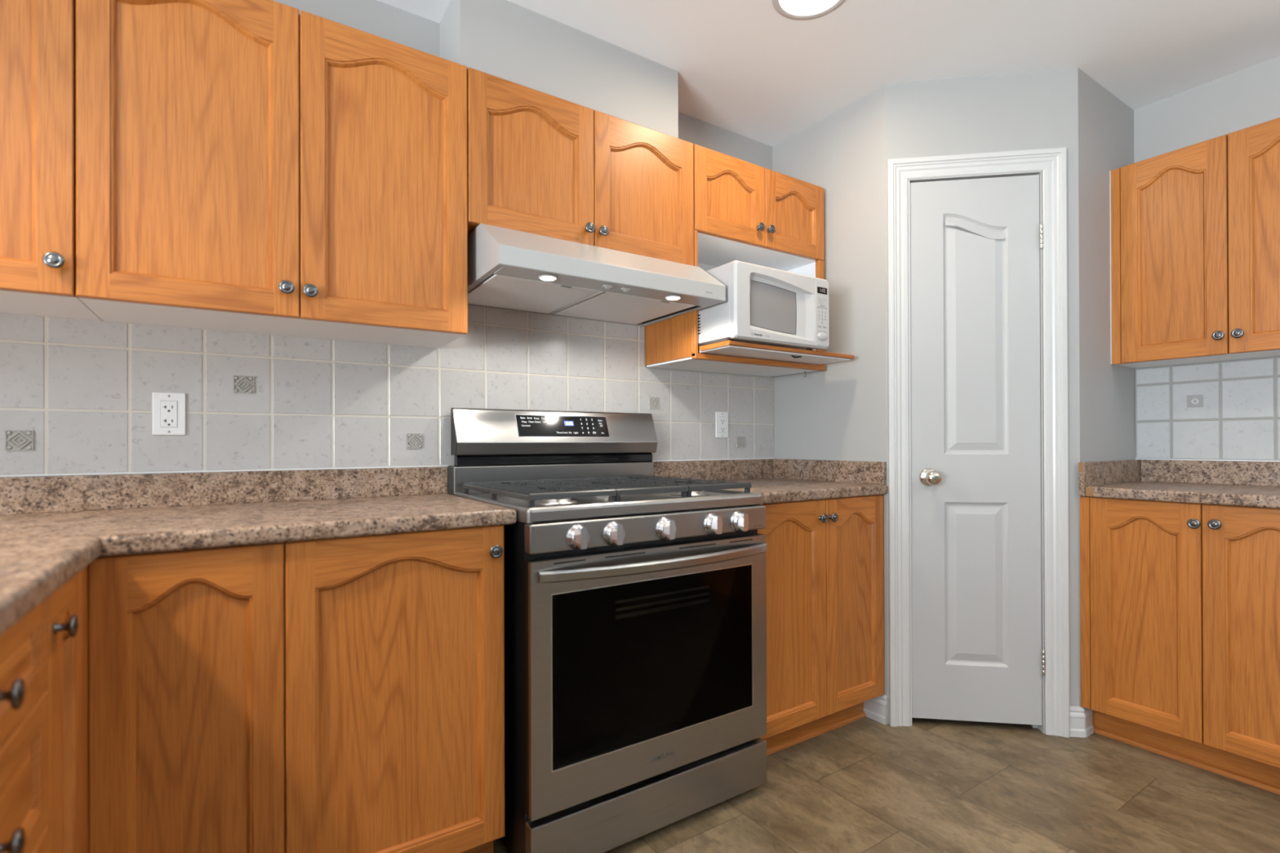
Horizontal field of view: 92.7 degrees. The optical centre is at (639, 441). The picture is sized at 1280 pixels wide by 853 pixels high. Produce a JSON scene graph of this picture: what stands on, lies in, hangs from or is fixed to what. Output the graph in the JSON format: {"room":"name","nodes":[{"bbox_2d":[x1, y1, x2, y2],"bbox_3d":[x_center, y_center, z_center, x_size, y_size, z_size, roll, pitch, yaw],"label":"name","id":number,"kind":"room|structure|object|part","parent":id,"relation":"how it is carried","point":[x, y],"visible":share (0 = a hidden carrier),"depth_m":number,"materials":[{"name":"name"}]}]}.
{"room":"kitchen","nodes":[
{"label":"kitchen","id":0,"kind":"room"},
{"bbox_2d":[0,0,773,494],"bbox_3d":[-1.035,-0.107,1.729,6.058,2.441,0.100,0,0,-33],"label":"wall","id":1,"kind":"structure","parent":0,"point":[375,17],"depth_m":1.90,"materials":[{"name":"paint"}]},
{"bbox_2d":[0,0,102,320],"bbox_3d":[-1.397,-0.659,1.229,0.428,0.733,0.335,0,0,-33],"label":"upper cabinet","id":2,"kind":"object","parent":1,"relation":"attached to","point":[37,37],"visible":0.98,"depth_m":1.20,"materials":[{"name":"brown wood"}]},
{"bbox_3d":[-1.324,-0.660,1.118,0.427,0.733,0.020,0,0,-33],"label":"door","id":3,"kind":"part","parent":2,"relation":"part of","materials":[{"name":"brown wood"}]},
{"bbox_3d":[-1.408,-0.299,1.247,0.428,0.012,0.290,0,0,-33],"label":"panel","id":4,"kind":"part","parent":2,"relation":"part of","materials":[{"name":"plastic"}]},
{"bbox_3d":[-1.153,-0.356,1.202,0.031,0.031,0.025,0,0,-33],"label":"knob","id":5,"kind":"part","parent":2,"relation":"part of","materials":[{"name":"grey metal"}]},
{"bbox_2d":[75,0,467,348],"bbox_3d":[-0.883,-0.660,1.568,0.798,0.733,0.335,0,0,-33],"label":"upper cabinet","id":6,"kind":"object","parent":1,"relation":"attached to","point":[255,166],"visible":1,"depth_m":1.42,"materials":[{"name":"brown wood"}]},
{"bbox_3d":[-0.978,-0.660,1.346,0.394,0.733,0.020,0,0,-33],"label":"door","id":7,"kind":"part","parent":6,"relation":"part of","materials":[{"name":"brown wood"}]},
{"bbox_3d":[-0.894,-0.299,1.586,0.798,0.012,0.290,0,0,-33],"label":"panel","id":8,"kind":"part","parent":6,"relation":"part of","materials":[{"name":"plastic"}]},
{"bbox_3d":[-0.823,-0.358,1.420,0.031,0.031,0.025,0,0,-33],"label":"knob","id":9,"kind":"part","parent":6,"relation":"part of","materials":[{"name":"grey metal"}]},
{"bbox_3d":[-0.782,-0.357,1.447,0.031,0.031,0.025,0,0,-33],"label":"knob","id":10,"kind":"part","parent":6,"relation":"part of","materials":[{"name":"grey metal"}]},
{"bbox_3d":[-0.644,-0.661,1.567,0.400,0.733,0.020,0,0,-33],"label":"door","id":11,"kind":"part","parent":6,"relation":"part of","materials":[{"name":"brown wood"}]},
{"bbox_2d":[0,304,774,476],"bbox_3d":[-0.735,-0.256,1.861,3.204,0.670,0.010,0,0,-33],"label":"tile backsplash","id":12,"kind":"structure","parent":1,"relation":"attached to","point":[76,394],"depth_m":1.73,"materials":[{"name":"beige tile"}]},
{"bbox_2d":[151,391,186,435],"bbox_3d":[-1.196,-0.070,1.550,0.068,0.108,0.008,0,0,-33],"label":"wall outlet","id":13,"kind":"object","parent":12,"relation":"attached to","point":[168,409],"visible":1,"depth_m":1.55,"materials":[{"name":"plastic"}]},
{"bbox_2d":[160,400,177,427],"bbox_3d":[-1.194,-0.070,1.548,0.035,0.068,0.002,0,0,-33],"label":"receptacle","id":14,"kind":"object","parent":13,"relation":"attached to","point":[168,408],"depth_m":1.55,"materials":[{"name":"white plastic"}]},
{"bbox_2d":[715,411,728,437],"bbox_3d":[0.346,-0.070,2.567,0.068,0.108,0.008,0,0,-33],"label":"wall outlet","id":15,"kind":"object","parent":12,"relation":"attached to","point":[722,418],"visible":1,"depth_m":2.56,"materials":[{"name":"plastic"}]},
{"bbox_2d":[719,416,725,432],"bbox_3d":[0.347,-0.070,2.565,0.035,0.068,0.002,0,0,-33],"label":"receptacle","id":16,"kind":"object","parent":15,"relation":"attached to","point":[722,419],"depth_m":2.56,"materials":[{"name":"white plastic"}]},
{"bbox_2d":[466,66,693,266],"bbox_3d":[-0.220,-0.815,2.006,0.786,0.425,0.335,0,0,-33],"label":"upper cabinet","id":17,"kind":"object","parent":1,"relation":"attached to","point":[539,162],"visible":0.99,"depth_m":1.85,"materials":[{"name":"brown wood"}]},
{"bbox_3d":[-0.311,-0.815,1.787,0.392,0.425,0.020,0,0,-33],"label":"door","id":18,"kind":"part","parent":17,"relation":"part of","materials":[{"name":"brown wood"}]},
{"bbox_3d":[-0.155,-0.651,1.862,0.031,0.031,0.025,0,0,-33],"label":"knob","id":19,"kind":"part","parent":17,"relation":"part of","materials":[{"name":"grey metal"}]},
{"bbox_3d":[-0.114,-0.651,1.889,0.031,0.031,0.025,0,0,-33],"label":"knob","id":20,"kind":"part","parent":17,"relation":"part of","materials":[{"name":"grey metal"}]},
{"bbox_3d":[0.018,-0.816,2.004,0.390,0.425,0.020,0,0,-33],"label":"door","id":21,"kind":"part","parent":17,"relation":"part of","materials":[{"name":"brown wood"}]},
{"bbox_2d":[467,223,725,326],"bbox_3d":[-0.169,-0.519,1.956,0.762,0.155,0.462,0,0,-33],"label":"range hood","id":22,"kind":"object","parent":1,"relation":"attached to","point":[510,269],"visible":0.99,"depth_m":1.81,"materials":[{"name":"metal"}]},
{"bbox_3d":[-0.189,-0.454,1.987,0.726,0.002,0.364,0,0,-33],"label":"filter frame","id":23,"kind":"part","parent":22,"relation":"part of","materials":[{"name":"silver metal"}]},
{"bbox_2d":[602,284,612,288],"bbox_3d":[-0.094,-0.447,1.768,0.026,0.010,0.014,0,0,-33],"label":"switch","id":24,"kind":"object","parent":22,"relation":"attached to","point":[607,286],"depth_m":1.77,"materials":[{"name":"white plastic"}]},
{"bbox_2d":[621,287,630,292],"bbox_3d":[-0.042,-0.447,1.802,0.026,0.010,0.014,0,0,-33],"label":"switch","id":25,"kind":"object","parent":22,"relation":"attached to","point":[624,289],"depth_m":1.80,"materials":[{"name":"white plastic"}]},
{"bbox_2d":[439,0,678,137],"bbox_3d":[-0.249,-1.180,2.064,0.785,0.299,0.214,0,0,-33],"label":"soffit","id":26,"kind":"structure","parent":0,"point":[505,39],"depth_m":1.93,"materials":[{"name":"paint"}]},
{"bbox_2d":[377,0,1279,146],"bbox_3d":[0.337,-1.377,-0.354,6.058,0.080,5.100,0,0,-33],"label":"ceiling","id":27,"kind":"structure","parent":0,"point":[745,68],"depth_m":2.04,"materials":[{"name":"paint"}]},
{"bbox_2d":[771,0,844,19],"bbox_3d":[0.509,-1.329,1.811,0.232,0.007,0.232,0,0,-33],"label":"recessed light","id":28,"kind":"object","parent":27,"relation":"in","point":[802,8],"visible":1,"depth_m":1.87,"materials":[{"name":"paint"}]},
{"bbox_2d":[772,84,887,695],"bbox_3d":[0.792,-0.111,2.531,0.080,2.441,0.573,0,0,-33],"label":"wall","id":29,"kind":"structure","parent":0,"point":[838,412],"depth_m":2.41,"materials":[{"name":"paint"}]},
{"bbox_2d":[645,143,854,377],"bbox_3d":[0.427,-0.658,2.353,0.671,0.742,0.467,0,0,-33],"label":"upper cabinet","id":30,"kind":"object","parent":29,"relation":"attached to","point":[744,211],"visible":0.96,"depth_m":2.27,"materials":[{"name":"brown wood"}]},
{"bbox_3d":[0.106,-0.519,2.245,0.016,0.449,0.286,0,0,-33],"label":"panel","id":31,"kind":"part","parent":30,"relation":"part of","materials":[{"name":"brown wood"}]},
{"bbox_3d":[0.324,-0.881,2.206,0.335,0.296,0.020,0,0,-33],"label":"door","id":32,"kind":"part","parent":30,"relation":"part of","materials":[{"name":"brown wood"}]},
{"bbox_3d":[0.382,-0.292,2.425,0.666,0.006,0.286,0,0,-33],"label":"panel","id":33,"kind":"part","parent":30,"relation":"part of","materials":[{"name":"plastic"}]},
{"bbox_3d":[0.465,-0.297,2.296,0.671,0.020,0.021,0,0,-33],"label":"rail","id":34,"kind":"part","parent":30,"relation":"part of","materials":[{"name":"brown wood"}]},
{"bbox_3d":[0.445,-0.793,2.259,0.031,0.031,0.025,0,0,-33],"label":"knob","id":35,"kind":"part","parent":30,"relation":"part of","materials":[{"name":"grey metal"}]},
{"bbox_2d":[697,260,829,351],"bbox_3d":[0.387,-0.458,2.253,0.459,0.256,0.414,0,0,-33],"label":"microwave oven","id":36,"kind":"object","parent":30,"relation":"on","point":[762,304],"visible":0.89,"depth_m":2.07,"materials":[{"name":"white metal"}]},
{"bbox_3d":[0.652,-0.458,2.187,0.068,0.226,0.002,0,0,-33],"label":"control panel","id":37,"kind":"part","parent":36,"relation":"part of","materials":[{"name":"white plastic"}]},
{"bbox_3d":[0.491,-0.795,2.289,0.031,0.031,0.025,0,0,-33],"label":"knob","id":38,"kind":"part","parent":30,"relation":"part of","materials":[{"name":"grey metal"}]},
{"bbox_2d":[697,340,854,364],"bbox_3d":[0.429,-0.320,2.347,0.633,0.020,0.457,0,0,-33],"label":"shelf","id":39,"kind":"object","parent":30,"relation":"attached to","point":[727,349],"depth_m":2.18,"materials":[{"name":"wood"}]},
{"bbox_3d":[0.604,-0.881,2.391,0.330,0.296,0.020,0,0,-33],"label":"door","id":40,"kind":"part","parent":30,"relation":"part of","materials":[{"name":"brown wood"}]},
{"bbox_3d":[0.652,-0.520,2.607,0.016,0.449,0.290,0,0,-33],"label":"panel","id":41,"kind":"part","parent":30,"relation":"part of","materials":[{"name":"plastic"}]},
{"bbox_2d":[862,694,888,724],"bbox_3d":[0.885,0.997,2.305,0.016,0.103,0.105,0,0,-33],"label":"baseboard","id":42,"kind":"structure","parent":29,"relation":"attached to","point":[876,708],"depth_m":2.28,"materials":[{"name":"paint"}]},
{"bbox_2d":[493,716,1279,852],"bbox_3d":[0.345,1.073,-0.361,5.858,0.060,4.900,0,0,-33],"label":"floor","id":43,"kind":"structure","parent":0,"point":[865,784],"depth_m":1.77,"materials":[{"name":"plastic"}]},
{"bbox_2d":[0,596,48,852],"bbox_3d":[-0.892,0.624,0.484,0.581,0.850,0.470,0,0,-33],"label":"base cabinet","id":44,"kind":"object","parent":43,"relation":"on","point":[24,646],"visible":1,"depth_m":0.74,"materials":[{"name":"brown wood"}]},
{"bbox_3d":[-0.660,0.424,0.638,0.025,0.031,0.031,0,0,-33],"label":"knob","id":45,"kind":"part","parent":44,"relation":"part of","materials":[{"name":"grey metal"}]},
{"bbox_3d":[-0.661,0.266,0.638,0.025,0.031,0.031,0,0,-33],"label":"knob","id":46,"kind":"part","parent":44,"relation":"part of","materials":[{"name":"grey metal"}]},
{"bbox_3d":[-0.679,0.424,0.626,0.020,0.179,0.467,0,0,-33],"label":"drawer","id":47,"kind":"part","parent":44,"relation":"part of","materials":[{"name":"brown wood"}]},
{"bbox_3d":[-0.680,0.266,0.626,0.020,0.132,0.467,0,0,-33],"label":"drawer","id":48,"kind":"part","parent":44,"relation":"part of","materials":[{"name":"brown wood"}]},
{"bbox_3d":[-0.678,0.620,0.625,0.020,0.208,0.467,0,0,-33],"label":"drawer","id":49,"kind":"part","parent":44,"relation":"part of","materials":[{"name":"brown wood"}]},
{"bbox_2d":[46,564,88,852],"bbox_3d":[-1.100,0.626,0.800,0.581,0.850,0.284,0,0,-33],"label":"base cabinet","id":50,"kind":"object","parent":43,"relation":"on","point":[68,688],"visible":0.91,"depth_m":0.94,"materials":[{"name":"brown wood"}]},
{"bbox_3d":[-0.805,0.260,0.857,0.025,0.031,0.031,0,0,-33],"label":"knob","id":51,"kind":"part","parent":50,"relation":"part of","materials":[{"name":"grey metal"}]},
{"bbox_2d":[88,524,504,852],"bbox_3d":[-0.782,0.626,1.477,0.749,0.850,0.585,0,0,-33],"label":"base cabinet","id":52,"kind":"object","parent":43,"relation":"on","point":[346,695],"visible":0.98,"depth_m":1.22,"materials":[{"name":"brown wood"}]},
{"bbox_3d":[-0.831,0.574,1.136,0.291,0.744,0.020,0,0,-33],"label":"door","id":53,"kind":"part","parent":52,"relation":"part of","materials":[{"name":"brown wood"}]},
{"bbox_2d":[0,466,515,635],"bbox_3d":[-0.633,0.137,0.763,1.330,0.121,1.946,0,0,-33],"label":"countertop","id":54,"kind":"structure","parent":52,"relation":"on","point":[52,527],"depth_m":1.39,"materials":[{"name":"stone"}]},
{"bbox_3d":[-0.518,0.573,1.343,0.453,0.744,0.020,0,0,-33],"label":"door","id":55,"kind":"part","parent":52,"relation":"part of","materials":[{"name":"brown wood"}]},
{"bbox_3d":[-0.341,0.258,1.435,0.031,0.031,0.025,0,0,-33],"label":"knob","id":56,"kind":"part","parent":52,"relation":"part of","materials":[{"name":"grey metal"}]},
{"bbox_2d":[450,407,767,852],"bbox_3d":[-0.091,0.471,1.847,0.757,1.158,0.682,0,0,-33],"label":"gas stove","id":57,"kind":"object","parent":43,"relation":"on","point":[635,599],"visible":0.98,"depth_m":1.60,"materials":[{"name":"silver metal"}]},
{"bbox_3d":[-0.227,0.159,1.638,0.118,0.014,0.118,0,0,-33],"label":"burner","id":58,"kind":"part","parent":57,"relation":"part of","materials":[{"name":"grey metal"}]},
{"bbox_3d":[-0.261,-0.052,2.099,0.347,0.077,0.030,0,0,-33],"label":"display panel","id":59,"kind":"part","parent":57,"relation":"part of","materials":[{"name":"black glass"}]},
{"bbox_2d":[564,421,573,426],"bbox_3d":[-0.246,-0.062,2.112,0.035,0.018,0.009,0,0,-33],"label":"clock","id":60,"kind":"object","parent":57,"relation":"on","point":[566,423],"depth_m":2.11,"materials":[{"name":"blue"}]},
{"bbox_3d":[-0.145,0.231,1.466,0.061,0.061,0.020,0,0,-33],"label":"control knob","id":61,"kind":"part","parent":57,"relation":"part of","materials":[{"name":"silver metal"}]},
{"bbox_2d":[453,489,762,523],"bbox_3d":[-0.104,0.174,1.865,0.757,0.035,0.576,0,0,-33],"label":"cooktop","id":62,"kind":"object","parent":57,"relation":"in","point":[655,506],"depth_m":1.63,"materials":[{"name":"metal"}]},
{"bbox_3d":[-0.061,0.231,1.521,0.061,0.061,0.020,0,0,-33],"label":"control knob","id":63,"kind":"part","parent":57,"relation":"part of","materials":[{"name":"silver metal"}]},
{"bbox_3d":[0.052,0.227,1.630,0.755,0.068,0.036,0,0,-33],"label":"control panel","id":64,"kind":"part","parent":57,"relation":"part of","materials":[{"name":"metal"}]},
{"bbox_3d":[0.054,0.957,1.628,0.755,0.126,0.036,0,0,-33],"label":"storage drawer","id":65,"kind":"part","parent":57,"relation":"part of","materials":[{"name":"metal"}]},
{"bbox_2d":[524,533,767,821],"bbox_3d":[0.070,0.577,1.603,0.753,0.596,0.098,0,0,-33],"label":"oven","id":66,"kind":"object","parent":57,"relation":"in","point":[644,660],"depth_m":1.57,"materials":[{"name":"silver metal"}]},
{"bbox_3d":[0.072,0.231,1.609,0.061,0.061,0.020,0,0,-33],"label":"control knob","id":67,"kind":"part","parent":57,"relation":"part of","materials":[{"name":"silver metal"}]},
{"bbox_3d":[0.154,0.158,1.889,0.124,0.014,0.124,0,0,-33],"label":"burner","id":68,"kind":"part","parent":57,"relation":"part of","materials":[{"name":"grey metal"}]},
{"bbox_3d":[0.206,0.231,1.698,0.061,0.061,0.020,0,0,-33],"label":"control knob","id":69,"kind":"part","parent":57,"relation":"part of","materials":[{"name":"silver metal"}]},
{"bbox_3d":[0.288,0.231,1.752,0.061,0.061,0.020,0,0,-33],"label":"control knob","id":70,"kind":"part","parent":57,"relation":"part of","materials":[{"name":"silver metal"}]},
{"bbox_2d":[757,494,884,755],"bbox_3d":[0.478,0.624,2.308,0.689,0.850,0.585,0,0,-33],"label":"base cabinet","id":71,"kind":"object","parent":43,"relation":"on","point":[825,557],"visible":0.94,"depth_m":2.09,"materials":[{"name":"brown wood"}]},
{"bbox_2d":[653,458,887,504],"bbox_3d":[0.472,0.138,2.314,0.690,0.121,0.576,0,0,-33],"label":"countertop","id":72,"kind":"structure","parent":71,"relation":"on","point":[777,480],"depth_m":2.42,"materials":[{"name":"laminate"}]},
{"bbox_3d":[0.485,0.571,2.005,0.359,0.744,0.020,0,0,-33],"label":"door","id":73,"kind":"part","parent":71,"relation":"part of","materials":[{"name":"brown wood"}]},
{"bbox_3d":[0.621,0.260,2.069,0.031,0.031,0.025,0,0,-33],"label":"knob","id":74,"kind":"part","parent":71,"relation":"part of","materials":[{"name":"grey metal"}]},
{"bbox_3d":[0.664,0.261,2.097,0.031,0.031,0.025,0,0,-33],"label":"knob","id":75,"kind":"part","parent":71,"relation":"part of","materials":[{"name":"grey metal"}]},
{"bbox_3d":[0.771,0.571,2.194,0.321,0.744,0.020,0,0,-33],"label":"door","id":76,"kind":"part","parent":71,"relation":"part of","materials":[{"name":"brown wood"}]},
{"bbox_2d":[1080,496,1279,795],"bbox_3d":[2.141,0.617,1.734,0.543,0.850,1.360,0,0,-33],"label":"base cabinet","id":77,"kind":"object","parent":43,"relation":"on","point":[1180,602],"visible":0.99,"depth_m":1.93,"materials":[{"name":"brown wood"}]},
{"bbox_3d":[1.668,0.568,2.022,0.020,0.744,0.296,0,0,-33],"label":"door","id":78,"kind":"part","parent":77,"relation":"part of","materials":[{"name":"brown wood"}]},
{"bbox_2d":[1078,459,1279,508],"bbox_3d":[2.151,0.130,1.725,0.536,0.121,1.386,0,0,-33],"label":"countertop","id":79,"kind":"structure","parent":77,"relation":"on","point":[1232,483],"depth_m":2.16,"materials":[{"name":"stone"}]},
{"bbox_3d":[1.724,0.255,1.897,0.025,0.031,0.031,0,0,-33],"label":"knob","id":80,"kind":"part","parent":77,"relation":"part of","materials":[{"name":"grey metal"}]},
{"bbox_3d":[1.750,0.252,1.856,0.025,0.031,0.031,0,0,-33],"label":"knob","id":81,"kind":"part","parent":77,"relation":"part of","materials":[{"name":"grey metal"}]},
{"bbox_3d":[1.834,0.566,1.770,0.020,0.744,0.302,0,0,-33],"label":"door","id":82,"kind":"part","parent":77,"relation":"part of","materials":[{"name":"brown wood"}]},
{"bbox_2d":[884,67,1080,724],"bbox_3d":[1.248,-0.113,2.266,0.657,2.441,0.090,0,0,8],"label":"wall","id":83,"kind":"structure","parent":0,"point":[1032,109],"depth_m":2.21,"materials":[{"name":"paint"}]},
{"bbox_2d":[909,174,1045,725],"bbox_3d":[1.223,0.030,2.205,0.451,1.980,0.110,0,0,8],"label":"door","id":84,"kind":"structure","parent":83,"relation":"in","point":[978,655],"depth_m":2.23,"materials":[{"name":"paint"}]},
{"bbox_3d":[1.059,0.131,2.212,0.066,0.066,0.075,0,0,8],"label":"knob","id":85,"kind":"part","parent":84,"relation":"part of","materials":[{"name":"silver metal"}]},
{"bbox_2d":[886,146,1070,737],"bbox_3d":[1.226,0.002,2.258,0.604,2.090,0.112,0,0,8],"label":"trim","id":86,"kind":"structure","parent":83,"relation":"attached to","point":[1051,163],"depth_m":2.19,"materials":[{"name":"paint"}]},
{"bbox_2d":[1069,706,1093,737],"bbox_3d":[1.576,0.995,2.173,0.108,0.103,0.034,0,0,-15],"label":"baseboard","id":87,"kind":"structure","parent":83,"relation":"attached to","point":[1080,717],"depth_m":2.16,"materials":[{"name":"paint"}]},
{"bbox_2d":[1077,67,1135,462],"bbox_3d":[1.758,-0.115,2.348,0.513,2.441,0.080,0,0,-33],"label":"wall","id":88,"kind":"structure","parent":0,"point":[1107,390],"depth_m":2.27,"materials":[{"name":"paint"}]},
{"bbox_2d":[1133,55,1279,462],"bbox_3d":[2.828,-0.121,1.283,0.100,2.441,4.900,0,0,-33],"label":"wall","id":89,"kind":"structure","parent":0,"point":[1250,96],"depth_m":2.27,"materials":[{"name":"paint"}]},
{"bbox_2d":[1109,117,1279,368],"bbox_3d":[2.124,-0.665,2.015,0.262,0.740,0.882,0,0,-33],"label":"upper cabinet","id":90,"kind":"object","parent":89,"relation":"attached to","point":[1195,228],"visible":1,"depth_m":2.12,"materials":[{"name":"brown wood"}]},
{"bbox_3d":[1.899,-0.664,2.180,0.020,0.740,0.296,0,0,-33],"label":"door","id":91,"kind":"part","parent":90,"relation":"part of","materials":[{"name":"brown wood"}]},
{"bbox_3d":[2.144,-0.302,2.026,0.216,0.012,0.882,0,0,-33],"label":"panel","id":92,"kind":"part","parent":90,"relation":"part of","materials":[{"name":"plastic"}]},
{"bbox_3d":[1.953,-0.358,2.059,0.025,0.031,0.031,0,0,-33],"label":"knob","id":93,"kind":"part","parent":90,"relation":"part of","materials":[{"name":"grey metal"}]},
{"bbox_3d":[1.979,-0.358,2.020,0.025,0.031,0.031,0,0,-33],"label":"knob","id":94,"kind":"part","parent":90,"relation":"part of","materials":[{"name":"grey metal"}]},
{"bbox_3d":[2.065,-0.666,1.929,0.020,0.740,0.300,0,0,-33],"label":"door","id":95,"kind":"part","parent":90,"relation":"part of","materials":[{"name":"brown wood"}]},
{"bbox_2d":[1134,356,1279,462],"bbox_3d":[2.372,-0.113,1.873,0.010,0.364,1.388,0,0,-33],"label":"tile backsplash","id":96,"kind":"structure","parent":89,"relation":"attached to","point":[1227,411],"depth_m":2.26,"materials":[{"name":"grey tile"}]}
]}

